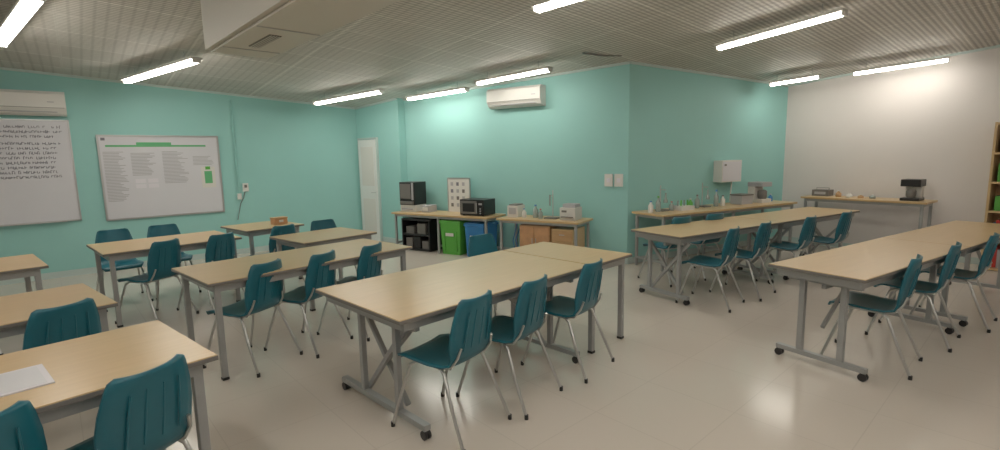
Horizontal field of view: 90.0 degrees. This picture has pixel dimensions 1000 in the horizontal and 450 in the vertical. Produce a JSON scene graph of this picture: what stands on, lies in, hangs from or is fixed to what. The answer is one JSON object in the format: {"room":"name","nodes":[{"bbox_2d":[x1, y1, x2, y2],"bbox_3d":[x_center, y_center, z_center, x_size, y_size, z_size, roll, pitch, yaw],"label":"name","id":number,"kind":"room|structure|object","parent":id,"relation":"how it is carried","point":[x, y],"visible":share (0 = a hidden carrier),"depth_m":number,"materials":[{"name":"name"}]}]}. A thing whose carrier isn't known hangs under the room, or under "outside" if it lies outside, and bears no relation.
{"room":"science classroom","nodes":[
{"label":"science classroom","id":0,"kind":"room"},
{"bbox_2d":[0,70,362,273],"bbox_3d":[-6.557,-0.808,6.821,9.836,3.196,0.120,-8,10,-41],"label":"wall","id":1,"kind":"structure","parent":0,"point":[299,162],"depth_m":8.35,"materials":[{"name":"teal paint"}]},
{"bbox_2d":[0,89,66,116],"bbox_3d":[-6.530,-1.610,6.530,1.300,0.323,0.204,-8,10,-41],"label":"air conditioner","id":2,"kind":"object","parent":1,"relation":"attached to","point":[12,102],"visible":1,"depth_m":6.67,"materials":[{"name":"white plastic"}]},
{"bbox_2d":[0,119,81,226],"bbox_3d":[-6.627,-0.692,6.636,1.520,1.421,0.080,-8,10,-41],"label":"whiteboard","id":3,"kind":"object","parent":1,"relation":"attached to","point":[38,181],"visible":1,"depth_m":6.88,"materials":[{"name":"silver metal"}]},
{"bbox_2d":[0,245,268,285],"bbox_3d":[-6.483,0.736,6.984,9.836,0.090,0.012,-8,10,-41],"label":"baseboard","id":4,"kind":"structure","parent":1,"relation":"attached to","point":[68,273],"depth_m":7.26,"materials":[{"name":"grey paint"}]},
{"bbox_2d":[96,135,224,220],"bbox_3d":[-5.268,-0.768,7.865,1.585,1.265,0.030,-8,10,-41],"label":"poster board","id":5,"kind":"object","parent":1,"relation":"attached to","point":[143,176],"visible":1,"depth_m":7.81,"materials":[{"name":"white paper"}]},
{"bbox_2d":[0,67,354,108],"bbox_3d":[-6.533,-2.062,6.591,9.836,0.615,0.030,-8,10,-41],"label":"trim","id":6,"kind":"structure","parent":1,"relation":"attached to","point":[1,68],"depth_m":7.73,"materials":[{"name":"grey paint"}]},
{"bbox_2d":[230,100,241,199],"bbox_3d":[-4.493,-1.268,8.488,0.060,1.670,0.040,-8,10,-41],"label":"cable conduit","id":7,"kind":"object","parent":1,"relation":"attached to","point":[239,195],"visible":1,"depth_m":8.49,"materials":[{"name":"teal paint"}]},
{"bbox_2d":[242,183,248,191],"bbox_3d":[-4.402,-0.652,8.650,0.090,0.140,0.029,-8,10,-41],"label":"wall socket","id":8,"kind":"object","parent":1,"relation":"attached to","point":[244,185],"visible":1,"depth_m":8.64,"materials":[{"name":"white plastic"}]},
{"bbox_2d":[356,100,402,238],"bbox_3d":[-2.282,-1.028,9.639,1.319,2.690,0.120,6,10,40],"label":"wall","id":9,"kind":"structure","parent":0,"point":[380,121],"depth_m":9.42,"materials":[{"name":"teal paint"}]},
{"bbox_2d":[357,137,382,240],"bbox_3d":[-2.561,-0.693,9.782,0.610,2.000,0.104,6,10,40],"label":"door","id":10,"kind":"structure","parent":9,"relation":"in","point":[368,150],"depth_m":9.73,"materials":[{"name":"white paint"}]},
{"bbox_2d":[355,98,396,109],"bbox_3d":[-2.356,-2.279,9.409,1.319,0.109,0.030,6,10,40],"label":"trim","id":11,"kind":"structure","parent":9,"relation":"attached to","point":[393,99],"depth_m":9.35,"materials":[{"name":"grey paint"}]},
{"bbox_2d":[383,237,402,243],"bbox_3d":[-2.299,0.268,9.768,1.319,0.090,0.012,6,10,40],"label":"baseboard","id":12,"kind":"structure","parent":9,"relation":"attached to","point":[386,239],"depth_m":9.58,"materials":[{"name":"grey paint"}]},
{"bbox_2d":[397,98,407,217],"bbox_3d":[-1.788,-0.982,9.239,0.050,2.690,0.149,6,11,42],"label":"pilaster","id":13,"kind":"object","parent":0,"point":[401,112],"visible":0.5,"depth_m":9.14,"materials":[{"name":"teal paint"}]},
{"bbox_2d":[0,241,999,449],"bbox_3d":[-0.427,1.159,3.732,19.500,0.100,13.080,-1,8,0],"label":"floor","id":14,"kind":"structure","parent":0,"point":[698,375],"depth_m":3.61,"materials":[{"name":"plastic"}]},
{"bbox_2d":[0,400,46,449],"bbox_3d":[-1.814,1.000,1.671,0.571,0.833,0.476,2,8,22],"label":"chair","id":15,"kind":"object","parent":14,"relation":"on","point":[21,428],"visible":1,"depth_m":1.64,"materials":[{"name":"teal plastic"}]},
{"bbox_2d":[0,254,48,291],"bbox_3d":[-4.788,0.787,3.951,0.886,0.750,1.806,6,10,41],"label":"table","id":16,"kind":"object","parent":14,"relation":"on","point":[26,266],"visible":0.52,"depth_m":4.28,"materials":[{"name":"brown wood"}]},
{"bbox_2d":[0,283,117,338],"bbox_3d":[-3.251,0.927,2.715,0.836,0.750,1.806,5,10,39],"label":"table","id":17,"kind":"object","parent":14,"relation":"on","point":[15,309],"visible":0.5,"depth_m":3.11,"materials":[{"name":"brown wood"}]},
{"bbox_2d":[22,298,101,349],"bbox_3d":[-2.627,0.843,2.929,0.571,0.833,0.476,2,8,22],"label":"chair","id":18,"kind":"object","parent":14,"relation":"on","point":[81,318],"visible":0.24,"depth_m":2.77,"materials":[{"name":"teal plastic"}]},
{"bbox_2d":[0,320,217,449],"bbox_3d":[-2.135,1.024,1.849,0.806,0.750,1.806,5,10,40],"label":"table","id":19,"kind":"object","parent":14,"relation":"on","point":[81,368],"visible":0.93,"depth_m":2.20,"materials":[{"name":"brown wood"}]},
{"bbox_2d":[0,364,54,397],"bbox_3d":[-1.968,0.628,1.929,0.280,0.007,0.340,5,10,40],"label":"paper sheet","id":20,"kind":"object","parent":19,"relation":"on","point":[28,378],"visible":1,"depth_m":1.98,"materials":[{"name":"white"}]},
{"bbox_2d":[95,228,153,300],"bbox_3d":[-4.424,0.480,5.821,0.571,0.833,0.476,7,11,44],"label":"chair","id":21,"kind":"object","parent":14,"relation":"on","point":[102,236],"visible":0.51,"depth_m":5.87,"materials":[{"name":"teal plastic"}]},
{"bbox_2d":[65,354,192,449],"bbox_3d":[-1.535,0.944,2.038,0.571,0.833,0.476,2,8,20],"label":"chair","id":22,"kind":"object","parent":14,"relation":"on","point":[151,409],"visible":1,"depth_m":1.91,"materials":[{"name":"teal plastic"}]},
{"bbox_2d":[115,238,198,323],"bbox_3d":[-3.553,0.558,5.130,0.571,0.833,0.476,1,8,15],"label":"chair","id":23,"kind":"object","parent":14,"relation":"on","point":[163,256],"visible":0.96,"depth_m":5.00,"materials":[{"name":"teal plastic"}]},
{"bbox_2d":[86,230,241,327],"bbox_3d":[-3.665,0.544,5.554,0.886,0.750,1.256,6,11,43],"label":"table","id":24,"kind":"object","parent":14,"relation":"on","point":[114,251],"visible":0.63,"depth_m":5.29,"materials":[{"name":"brown wood"}]},
{"bbox_2d":[147,223,201,299],"bbox_3d":[-4.075,0.424,6.177,0.571,0.833,0.476,7,11,44],"label":"chair","id":25,"kind":"object","parent":14,"relation":"on","point":[166,229],"visible":0.41,"depth_m":6.26,"materials":[{"name":"teal plastic"}]},
{"bbox_2d":[176,232,244,314],"bbox_3d":[-3.194,0.496,5.525,0.571,0.833,0.476,2,8,20],"label":"chair","id":26,"kind":"object","parent":14,"relation":"on","point":[219,247],"visible":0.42,"depth_m":5.37,"materials":[{"name":"teal plastic"}]},
{"bbox_2d":[203,258,302,377],"bbox_3d":[-1.990,0.685,3.980,0.571,0.833,0.476,2,8,20],"label":"chair","id":27,"kind":"object","parent":14,"relation":"on","point":[260,294],"visible":0.94,"depth_m":3.85,"materials":[{"name":"teal plastic"}]},
{"bbox_2d":[220,221,303,278],"bbox_3d":[-3.161,0.372,6.723,0.786,0.750,0.756,5,10,40],"label":"table","id":28,"kind":"object","parent":14,"relation":"on","point":[250,230],"visible":0.52,"depth_m":6.43,"materials":[{"name":"laminate"}]},
{"bbox_2d":[270,216,287,224],"bbox_3d":[-2.982,-0.060,6.747,0.130,0.092,0.190,5,10,40],"label":"wooden crate","id":29,"kind":"object","parent":28,"relation":"on","point":[282,219],"visible":1,"depth_m":6.70,"materials":[{"name":"orange wood"}]},
{"bbox_2d":[249,224,304,282],"bbox_3d":[-2.777,0.398,6.176,0.571,0.833,0.476,3,9,30],"label":"chair","id":30,"kind":"object","parent":14,"relation":"on","point":[285,229],"visible":0.3,"depth_m":5.97,"materials":[{"name":"teal plastic"}]},
{"bbox_2d":[171,238,411,380],"bbox_3d":[-1.754,0.650,4.503,0.836,0.750,1.806,6,11,42],"label":"table","id":31,"kind":"object","parent":14,"relation":"on","point":[216,277],"visible":0.7,"depth_m":4.11,"materials":[{"name":"laminate"}]},
{"bbox_2d":[264,249,352,358],"bbox_3d":[-1.671,0.632,4.316,0.571,0.833,0.476,2,8,20],"label":"chair","id":32,"kind":"object","parent":14,"relation":"on","point":[317,276],"visible":0.81,"depth_m":4.17,"materials":[{"name":"teal plastic"}]},
{"bbox_2d":[269,227,376,310],"bbox_3d":[-2.013,0.477,5.793,0.766,0.750,0.906,5,10,40],"label":"table","id":33,"kind":"object","parent":14,"relation":"on","point":[339,234],"visible":0.62,"depth_m":5.62,"materials":[{"name":"brown wood"}]},
{"bbox_2d":[310,219,356,272],"bbox_3d":[-2.126,0.363,6.336,0.571,0.833,0.476,7,11,44],"label":"chair","id":34,"kind":"object","parent":14,"relation":"on","point":[328,223],"visible":0.11,"depth_m":6.45,"materials":[{"name":"teal plastic"}]},
{"bbox_2d":[317,242,382,341],"bbox_3d":[-1.352,0.577,4.673,0.571,0.833,0.476,2,8,20],"label":"chair","id":35,"kind":"object","parent":14,"relation":"on","point":[368,267],"visible":0.46,"depth_m":4.53,"materials":[{"name":"teal plastic"}]},
{"bbox_2d":[401,217,442,251],"bbox_3d":[-1.348,0.143,8.814,0.625,0.550,0.420,4,9,31],"label":"equipment rack","id":36,"kind":"object","parent":14,"relation":"on","point":[418,233],"visible":0.7,"depth_m":8.66,"materials":[{"name":"black plastic"}]},
{"bbox_2d":[391,210,505,253],"bbox_3d":[-0.901,0.122,8.534,2.010,0.660,0.560,4,9,31],"label":"bench","id":37,"kind":"object","parent":14,"relation":"on","point":[438,214],"visible":0.51,"depth_m":8.32,"materials":[{"name":"brown wood"}]},
{"bbox_2d":[399,181,426,211],"bbox_3d":[-1.551,-0.507,8.874,0.340,0.520,0.345,4,9,31],"label":"coffee machine","id":38,"kind":"object","parent":37,"relation":"on","point":[412,193],"visible":1,"depth_m":8.76,"materials":[{"name":"plastic"}]},
{"bbox_2d":[422,204,436,212],"bbox_3d":[-1.236,-0.290,8.721,0.160,0.120,0.230,4,9,31],"label":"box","id":39,"kind":"object","parent":37,"relation":"on","point":[428,208],"visible":1,"depth_m":8.65,"materials":[{"name":"cardboard"}]},
{"bbox_2d":[447,178,470,211],"bbox_3d":[-0.702,-0.513,8.573,0.472,0.591,0.028,4,9,31],"label":"notice board","id":40,"kind":"object","parent":37,"relation":"on","point":[457,188],"visible":0.87,"depth_m":8.58,"materials":[{"name":"paper"}]},
{"bbox_2d":[460,198,494,215],"bbox_3d":[-0.372,-0.293,8.099,0.460,0.260,0.377,4,9,31],"label":"microwave oven","id":41,"kind":"object","parent":37,"relation":"on","point":[468,206],"visible":1,"depth_m":7.97,"materials":[{"name":"black plastic"}]},
{"bbox_2d":[315,250,583,440],"bbox_3d":[-0.249,0.739,3.643,0.986,0.749,1.766,7,11,44],"label":"table","id":42,"kind":"object","parent":14,"relation":"on","point":[406,301],"visible":0.74,"depth_m":3.28,"materials":[{"name":"laminate"}]},
{"bbox_2d":[391,290,511,449],"bbox_3d":[-0.300,0.789,2.985,0.571,0.833,0.476,4,10,35],"label":"chair","id":43,"kind":"object","parent":14,"relation":"on","point":[470,335],"visible":1,"depth_m":2.84,"materials":[{"name":"teal plastic"}]},
{"bbox_2d":[439,219,470,254],"bbox_3d":[-0.712,0.184,8.399,0.430,0.568,0.457,4,9,31],"label":"storage bin","id":44,"kind":"object","parent":14,"relation":"on","point":[453,235],"visible":0.73,"depth_m":8.22,"materials":[{"name":"green plastic"}]},
{"bbox_2d":[463,221,498,255],"bbox_3d":[-0.302,0.220,8.151,0.390,0.548,0.457,4,9,31],"label":"storage bin","id":45,"kind":"object","parent":14,"relation":"on","point":[472,228],"visible":0.55,"depth_m":8.02,"materials":[{"name":"blue plastic"}]},
{"bbox_2d":[468,233,497,315],"bbox_3d":[-0.041,0.526,4.850,0.476,0.833,0.571,-8,11,-42],"label":"chair","id":46,"kind":"object","parent":14,"relation":"on","point":[480,244],"visible":0.17,"depth_m":4.98,"materials":[{"name":"teal plastic"}]},
{"bbox_2d":[456,274,562,419],"bbox_3d":[0.059,0.732,3.342,0.571,0.833,0.476,4,10,35],"label":"chair","id":47,"kind":"object","parent":14,"relation":"on","point":[528,318],"visible":0.87,"depth_m":3.17,"materials":[{"name":"teal plastic"}]},
{"bbox_2d":[513,224,519,247],"bbox_3d":[0.305,0.249,7.803,0.200,0.565,0.207,4,9,31],"label":"folding stool","id":48,"kind":"object","parent":14,"relation":"on","point":[516,224],"visible":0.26,"depth_m":7.77,"materials":[{"name":"blue plastic"}]},
{"bbox_2d":[520,224,558,245],"bbox_3d":[0.620,0.265,7.611,0.500,0.570,0.466,4,9,31],"label":"base cabinet","id":49,"kind":"object","parent":14,"relation":"on","point":[529,233],"visible":0.43,"depth_m":7.40,"materials":[{"name":"brown wood"}]},
{"bbox_2d":[496,215,592,250],"bbox_3d":[0.668,0.223,7.579,1.350,0.660,0.560,4,9,31],"label":"bench","id":50,"kind":"object","parent":14,"relation":"on","point":[529,219],"visible":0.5,"depth_m":7.39,"materials":[{"name":"brown wood"}]},
{"bbox_2d":[507,203,524,217],"bbox_3d":[0.250,-0.230,7.778,0.180,0.200,0.246,4,9,31],"label":"scale","id":51,"kind":"object","parent":50,"relation":"on","point":[514,210],"visible":0.96,"depth_m":7.69,"materials":[{"name":"white plastic"}]},
{"bbox_2d":[533,205,537,217],"bbox_3d":[0.539,-0.209,7.582,0.080,0.200,0.080,4,9,31],"label":"glass bottle","id":52,"kind":"object","parent":50,"relation":"on","point":[535,210],"visible":0.98,"depth_m":7.55,"materials":[{"name":"grey"}]},
{"bbox_2d":[538,209,542,218],"bbox_3d":[0.605,-0.169,7.464,0.070,0.150,0.070,4,9,31],"label":"glass bottle","id":53,"kind":"object","parent":50,"relation":"on","point":[540,213],"visible":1,"depth_m":7.44,"materials":[{"name":"grey"}]},
{"bbox_2d":[544,190,559,218],"bbox_3d":[0.767,-0.303,7.426,0.200,0.420,0.141,4,9,31],"label":"stand","id":54,"kind":"object","parent":50,"relation":"on","point":[548,217],"visible":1,"depth_m":7.42,"materials":[{"name":"grey"}]},
{"bbox_2d":[560,203,581,220],"bbox_3d":[1.025,-0.193,7.284,0.240,0.230,0.300,4,9,31],"label":"printer","id":55,"kind":"object","parent":50,"relation":"on","point":[569,211],"visible":1,"depth_m":7.21,"materials":[{"name":"white plastic"}]},
{"bbox_2d":[503,242,631,353],"bbox_3d":[0.586,0.608,4.473,0.986,0.750,0.586,7,11,44],"label":"table","id":56,"kind":"object","parent":14,"relation":"on","point":[577,254],"visible":0.63,"depth_m":4.30,"materials":[{"name":"brown wood"}]},
{"bbox_2d":[521,258,614,383],"bbox_3d":[0.517,0.658,3.817,0.571,0.833,0.476,5,10,37],"label":"chair","id":57,"kind":"object","parent":14,"relation":"on","point":[589,282],"visible":0.88,"depth_m":3.66,"materials":[{"name":"teal plastic"}]},
{"bbox_2d":[552,226,584,246],"bbox_3d":[1.004,0.304,7.379,0.340,0.540,0.466,4,9,31],"label":"base cabinet","id":58,"kind":"object","parent":14,"relation":"on","point":[561,234],"visible":0.44,"depth_m":7.22,"materials":[{"name":"brown wood"}]},
{"bbox_2d":[638,216,696,286],"bbox_3d":[2.114,0.284,6.288,0.476,0.833,0.571,-5,9,-28],"label":"chair","id":59,"kind":"object","parent":14,"relation":"on","point":[676,220],"visible":0.54,"depth_m":6.11,"materials":[{"name":"teal plastic"}]},
{"bbox_2d":[671,212,728,280],"bbox_3d":[2.634,0.237,6.556,0.476,0.833,0.571,-5,9,-28],"label":"chair","id":60,"kind":"object","parent":14,"relation":"on","point":[720,215],"visible":0.48,"depth_m":6.36,"materials":[{"name":"teal plastic"}]},
{"bbox_2d":[631,216,783,305],"bbox_3d":[2.456,0.376,5.881,1.856,0.749,0.686,-6,9,-31],"label":"table","id":61,"kind":"object","parent":14,"relation":"on","point":[681,235],"visible":0.86,"depth_m":5.61,"materials":[{"name":"brown wood"}]},
{"bbox_2d":[675,226,744,312],"bbox_3d":[2.242,0.418,5.301,0.571,0.833,0.476,6,11,42],"label":"chair","id":62,"kind":"object","parent":14,"relation":"on","point":[728,250],"visible":1,"depth_m":5.18,"materials":[{"name":"teal plastic"}]},
{"bbox_2d":[632,200,796,271],"bbox_3d":[3.324,0.103,7.620,2.930,0.780,0.600,-5,9,-28],"label":"bench","id":63,"kind":"object","parent":14,"relation":"on","point":[728,208],"visible":0.6,"depth_m":7.21,"materials":[{"name":"laminate"}]},
{"bbox_2d":[648,201,652,212],"bbox_3d":[2.096,-0.254,6.951,0.070,0.160,0.070,-5,9,-28],"label":"plastic bottle","id":64,"kind":"object","parent":63,"relation":"on","point":[650,206],"visible":1,"depth_m":6.93,"materials":[{"name":"white plastic"}]},
{"bbox_2d":[655,196,660,211],"bbox_3d":[2.219,-0.295,7.011,0.070,0.220,0.070,-5,9,-28],"label":"glass bottle","id":65,"kind":"object","parent":63,"relation":"on","point":[658,203],"visible":1,"depth_m":6.99,"materials":[{"name":"grey"}]},
{"bbox_2d":[660,185,668,211],"bbox_3d":[2.313,-0.380,7.098,0.140,0.360,0.158,-5,9,-28],"label":"stand","id":66,"kind":"object","parent":63,"relation":"on","point":[665,200],"visible":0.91,"depth_m":7.06,"materials":[{"name":"grey"}]},
{"bbox_2d":[669,201,673,210],"bbox_3d":[2.449,-0.272,7.138,0.070,0.130,0.070,-5,9,-28],"label":"glass bottle","id":67,"kind":"object","parent":63,"relation":"on","point":[671,206],"visible":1,"depth_m":7.11,"materials":[{"name":"grey"}]},
{"bbox_2d":[674,200,694,210],"bbox_3d":[2.631,-0.289,7.199,0.260,0.140,0.200,-5,9,-28],"label":"test tube rack","id":68,"kind":"object","parent":63,"relation":"on","point":[677,207],"visible":0.98,"depth_m":7.14,"materials":[{"name":"white plastic"}]},
{"bbox_2d":[694,194,699,207],"bbox_3d":[2.907,-0.349,7.374,0.070,0.200,0.070,-5,9,-28],"label":"glass bottle","id":69,"kind":"object","parent":63,"relation":"on","point":[697,201],"visible":0.96,"depth_m":7.35,"materials":[{"name":"grey"}]},
{"bbox_2d":[700,183,710,207],"bbox_3d":[3.072,-0.450,7.496,0.140,0.360,0.158,-5,9,-28],"label":"stand","id":70,"kind":"object","parent":63,"relation":"on","point":[707,195],"visible":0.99,"depth_m":7.50,"materials":[{"name":"grey"}]},
{"bbox_2d":[713,190,718,206],"bbox_3d":[3.269,-0.407,7.560,0.070,0.250,0.070,-5,9,-28],"label":"glass bottle","id":71,"kind":"object","parent":63,"relation":"on","point":[716,197],"visible":1,"depth_m":7.54,"materials":[{"name":"grey"}]},
{"bbox_2d":[720,195,724,205],"bbox_3d":[3.402,-0.375,7.636,0.070,0.160,0.070,-5,9,-28],"label":"plastic bottle","id":72,"kind":"object","parent":63,"relation":"on","point":[722,200],"visible":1,"depth_m":7.61,"materials":[{"name":"white plastic"}]},
{"bbox_2d":[730,193,753,204],"bbox_3d":[3.795,-0.410,7.853,0.280,0.155,0.220,-5,9,-28],"label":"storage box","id":73,"kind":"object","parent":63,"relation":"on","point":[739,198],"visible":1,"depth_m":7.77,"materials":[{"name":"grey"}]},
{"bbox_2d":[748,181,771,202],"bbox_3d":[4.172,-0.529,8.040,0.240,0.325,0.260,-5,9,-28],"label":"drip coffee maker","id":74,"kind":"object","parent":63,"relation":"on","point":[756,188],"visible":0.89,"depth_m":7.97,"materials":[{"name":"white plastic"}]},
{"bbox_2d":[709,221,775,301],"bbox_3d":[2.760,0.359,5.657,0.476,0.833,0.571,-9,11,-43],"label":"chair","id":75,"kind":"object","parent":14,"relation":"on","point":[761,239],"visible":0.88,"depth_m":5.47,"materials":[{"name":"teal plastic"}]},
{"bbox_2d":[756,215,816,280],"bbox_3d":[3.518,0.286,6.072,0.476,0.833,0.571,-8,10,-40],"label":"chair","id":76,"kind":"object","parent":14,"relation":"on","point":[807,229],"visible":0.81,"depth_m":5.90,"materials":[{"name":"teal plastic"}]},
{"bbox_2d":[733,207,859,279],"bbox_3d":[4.049,0.213,6.831,1.856,0.749,0.686,-6,9,-31],"label":"table","id":77,"kind":"object","parent":14,"relation":"on","point":[797,216],"visible":0.56,"depth_m":6.59,"materials":[{"name":"brown wood"}]},
{"bbox_2d":[798,211,851,255],"bbox_3d":[4.186,0.224,6.429,0.476,0.833,0.571,-7,10,-38],"label":"chair","id":78,"kind":"object","parent":14,"relation":"on","point":[843,224],"visible":0.73,"depth_m":6.23,"materials":[{"name":"teal plastic"}]},
{"bbox_2d":[768,238,969,381],"bbox_3d":[3.042,0.611,4.093,1.936,0.749,0.646,-6,9,-32],"label":"table","id":79,"kind":"object","parent":14,"relation":"on","point":[860,266],"visible":0.82,"depth_m":3.77,"materials":[{"name":"laminate"}]},
{"bbox_2d":[801,195,937,245],"bbox_3d":[5.526,0.019,7.622,0.500,0.860,1.600,-7,10,-36],"label":"bench","id":80,"kind":"object","parent":14,"relation":"on","point":[843,199],"visible":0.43,"depth_m":7.28,"materials":[{"name":"brown wood"}]},
{"bbox_2d":[812,187,833,195],"bbox_3d":[5.220,-0.541,8.089,0.205,0.134,0.240,-7,10,-36],"label":"radio","id":81,"kind":"object","parent":80,"relation":"on","point":[815,192],"visible":1,"depth_m":8.04,"materials":[{"name":"grey"}]},
{"bbox_2d":[899,179,926,200],"bbox_3d":[5.850,-0.499,7.085,0.260,0.300,0.230,-7,10,-36],"label":"drip coffee maker","id":82,"kind":"object","parent":80,"relation":"on","point":[914,190],"visible":1,"depth_m":7.03,"materials":[{"name":"black plastic"}]},
{"bbox_2d":[820,254,922,380],"bbox_3d":[2.825,0.617,3.775,0.476,0.833,0.571,-8,11,-42],"label":"chair","id":83,"kind":"object","parent":14,"relation":"on","point":[857,300],"visible":0.88,"depth_m":3.66,"materials":[{"name":"teal plastic"}]},
{"bbox_2d":[865,242,961,352],"bbox_3d":[3.523,0.540,4.230,0.476,0.833,0.571,-8,10,-41],"label":"chair","id":84,"kind":"object","parent":14,"relation":"on","point":[947,273],"visible":0.87,"depth_m":4.06,"materials":[{"name":"teal plastic"}]},
{"bbox_2d":[883,220,999,326],"bbox_3d":[4.685,0.437,5.112,1.936,0.749,0.646,-6,9,-32],"label":"table","id":85,"kind":"object","parent":14,"relation":"on","point":[974,235],"visible":0.46,"depth_m":4.88,"materials":[{"name":"brown wood"}]},
{"bbox_2d":[909,232,999,332],"bbox_3d":[4.221,0.472,4.626,0.476,0.833,0.571,-8,10,-40],"label":"chair","id":86,"kind":"object","parent":14,"relation":"on","point":[985,262],"visible":0.8,"depth_m":4.43,"materials":[{"name":"teal plastic"}]},
{"bbox_2d":[981,122,999,270],"bbox_3d":[6.687,-0.330,6.175,0.332,1.900,0.925,-7,10,-36],"label":"bookshelf","id":87,"kind":"object","parent":14,"relation":"on","point":[992,211],"visible":0.54,"depth_m":6.46,"materials":[{"name":"brown wood"}]},
{"bbox_2d":[0,0,999,107],"bbox_3d":[-0.437,-1.845,3.479,20.400,0.829,13.800,-1,8,0],"label":"ceiling","id":88,"kind":"structure","parent":0,"point":[403,48],"depth_m":5.94,"materials":[{"name":"silver metal"}]},
{"bbox_2d":[0,0,45,47],"bbox_3d":[-4.523,-1.949,4.663,1.858,0.186,0.140,1,7,38],"label":"tube light","id":89,"kind":"object","parent":88,"relation":"attached to","point":[21,12],"depth_m":4.53,"materials":[{"name":"plastic"}]},
{"bbox_2d":[120,52,202,83],"bbox_3d":[-4.379,-2.031,6.412,1.785,0.179,0.140,0,8,31],"label":"tube light","id":90,"kind":"object","parent":88,"relation":"attached to","point":[191,60],"depth_m":6.31,"materials":[{"name":"plastic"}]},
{"bbox_2d":[200,0,399,58],"bbox_3d":[-1.394,-1.690,3.485,0.560,0.571,2.900,-8,11,-42],"label":"ceiling bulkhead","id":91,"kind":"object","parent":88,"relation":"attached to","point":[267,29],"depth_m":3.65,"materials":[{"name":"paint"}]},
{"bbox_2d":[312,84,384,104],"bbox_3d":[-2.516,-2.153,8.223,1.576,0.176,0.140,1,8,32],"label":"tube light","id":92,"kind":"object","parent":88,"relation":"attached to","point":[375,91],"depth_m":8.14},
{"bbox_2d":[405,85,469,100],"bbox_3d":[-1.031,-2.174,8.103,1.207,0.170,0.140,1,8,32],"label":"tube light","id":93,"kind":"object","parent":88,"relation":"attached to","point":[459,89],"depth_m":8.04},
{"bbox_2d":[475,63,552,85],"bbox_3d":[0.169,-2.149,7.050,1.235,0.172,0.140,1,8,35],"label":"tube light","id":94,"kind":"object","parent":88,"relation":"attached to","point":[545,69],"depth_m":6.98,"materials":[{"name":"plastic"}]},
{"bbox_2d":[531,0,581,13],"bbox_3d":[0.852,-2.028,4.182,1.342,0.175,0.140,1,7,37],"label":"tube light","id":95,"kind":"object","parent":88,"relation":"attached to","point":[543,5],"depth_m":4.47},
{"bbox_2d":[582,52,621,56],"bbox_3d":[1.329,-2.217,6.497,0.605,0.034,0.143,-3,8,-15],"label":"vent","id":96,"kind":"object","parent":88,"relation":"in","point":[583,52],"depth_m":6.52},
{"bbox_2d":[714,4,848,50],"bbox_3d":[2.945,-2.130,5.352,0.140,0.184,1.321,-7,5,-35],"label":"tube light","id":97,"kind":"object","parent":88,"relation":"attached to","point":[840,12],"depth_m":5.23,"materials":[{"name":"plastic"}]},
{"bbox_2d":[769,68,821,86],"bbox_3d":[4.498,-2.260,7.638,0.686,0.165,0.140,2,7,44],"label":"tube light","id":98,"kind":"object","parent":88,"relation":"attached to","point":[814,76],"depth_m":7.58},
{"bbox_2d":[852,56,949,75],"bbox_3d":[5.533,-2.250,6.935,1.050,0.171,0.140,1,7,40],"label":"tube light","id":99,"kind":"object","parent":88,"relation":"attached to","point":[947,58],"depth_m":6.88,"materials":[{"name":"plastic"}]},
{"bbox_2d":[404,64,629,252],"bbox_3d":[0.082,-0.975,8.235,4.157,2.876,0.120,4,9,31],"label":"wall","id":100,"kind":"structure","parent":0,"point":[566,146],"depth_m":7.82,"materials":[{"name":"teal paint"}]},
{"bbox_2d":[486,84,545,109],"bbox_3d":[0.241,-1.990,7.791,0.950,0.303,0.204,4,9,31],"label":"air conditioner","id":101,"kind":"object","parent":100,"relation":"attached to","point":[531,95],"visible":1,"depth_m":7.69,"materials":[{"name":"white plastic"}]},
{"bbox_2d":[403,61,629,100],"bbox_3d":[0.017,-2.259,7.994,4.157,0.228,0.030,4,9,31],"label":"trim","id":102,"kind":"structure","parent":100,"relation":"attached to","point":[627,62],"depth_m":7.50,"materials":[{"name":"grey paint"}]},
{"bbox_2d":[604,174,622,186],"bbox_3d":[1.645,-0.644,7.230,0.270,0.173,0.029,4,9,31],"label":"wall switch","id":103,"kind":"object","parent":100,"relation":"attached to","point":[608,178],"visible":1,"depth_m":7.21,"materials":[{"name":"white plastic"}]},
{"bbox_2d":[627,64,787,257],"bbox_3d":[3.373,-1.006,7.985,3.574,2.876,0.120,-5,9,-28],"label":"wall","id":104,"kind":"structure","parent":0,"point":[681,123],"depth_m":7.68,"materials":[{"name":"teal paint"}]},
{"bbox_2d":[627,237,776,263],"bbox_3d":[3.431,0.381,8.117,3.574,0.090,0.012,-5,9,-28],"label":"baseboard","id":105,"kind":"structure","parent":104,"relation":"attached to","point":[630,260],"depth_m":7.88,"materials":[{"name":"grey paint"}]},
{"bbox_2d":[630,61,788,86],"bbox_3d":[3.381,-2.314,7.737,3.574,0.183,0.030,-5,9,-28],"label":"trim","id":106,"kind":"structure","parent":104,"relation":"attached to","point":[631,62],"depth_m":7.53,"materials":[{"name":"grey paint"}]},
{"bbox_2d":[713,160,741,201],"bbox_3d":[3.635,-0.697,7.998,0.460,0.671,0.169,-5,9,-28],"label":"water heater","id":107,"kind":"object","parent":104,"relation":"attached to","point":[724,170],"visible":1,"depth_m":7.89,"materials":[{"name":"white plastic"}]},
{"bbox_2d":[781,47,999,257],"bbox_3d":[7.181,-0.978,5.826,0.120,3.261,7.333,-7,10,-36],"label":"wall","id":108,"kind":"structure","parent":0,"point":[863,134],"depth_m":7.47,"materials":[{"name":"white paint"}]},
{"bbox_2d":[782,236,979,264],"bbox_3d":[7.159,0.598,6.004,0.012,0.090,7.333,-7,10,-36],"label":"baseboard","id":109,"kind":"structure","parent":108,"relation":"attached to","point":[974,260],"depth_m":8.12,"materials":[{"name":"grey paint"}]},
{"bbox_2d":[789,45,999,86],"bbox_3d":[7.093,-2.287,5.601,0.030,0.566,7.333,-7,10,-36],"label":"trim","id":110,"kind":"structure","parent":108,"relation":"attached to","point":[995,46],"depth_m":6.97,"materials":[{"name":"grey paint"}]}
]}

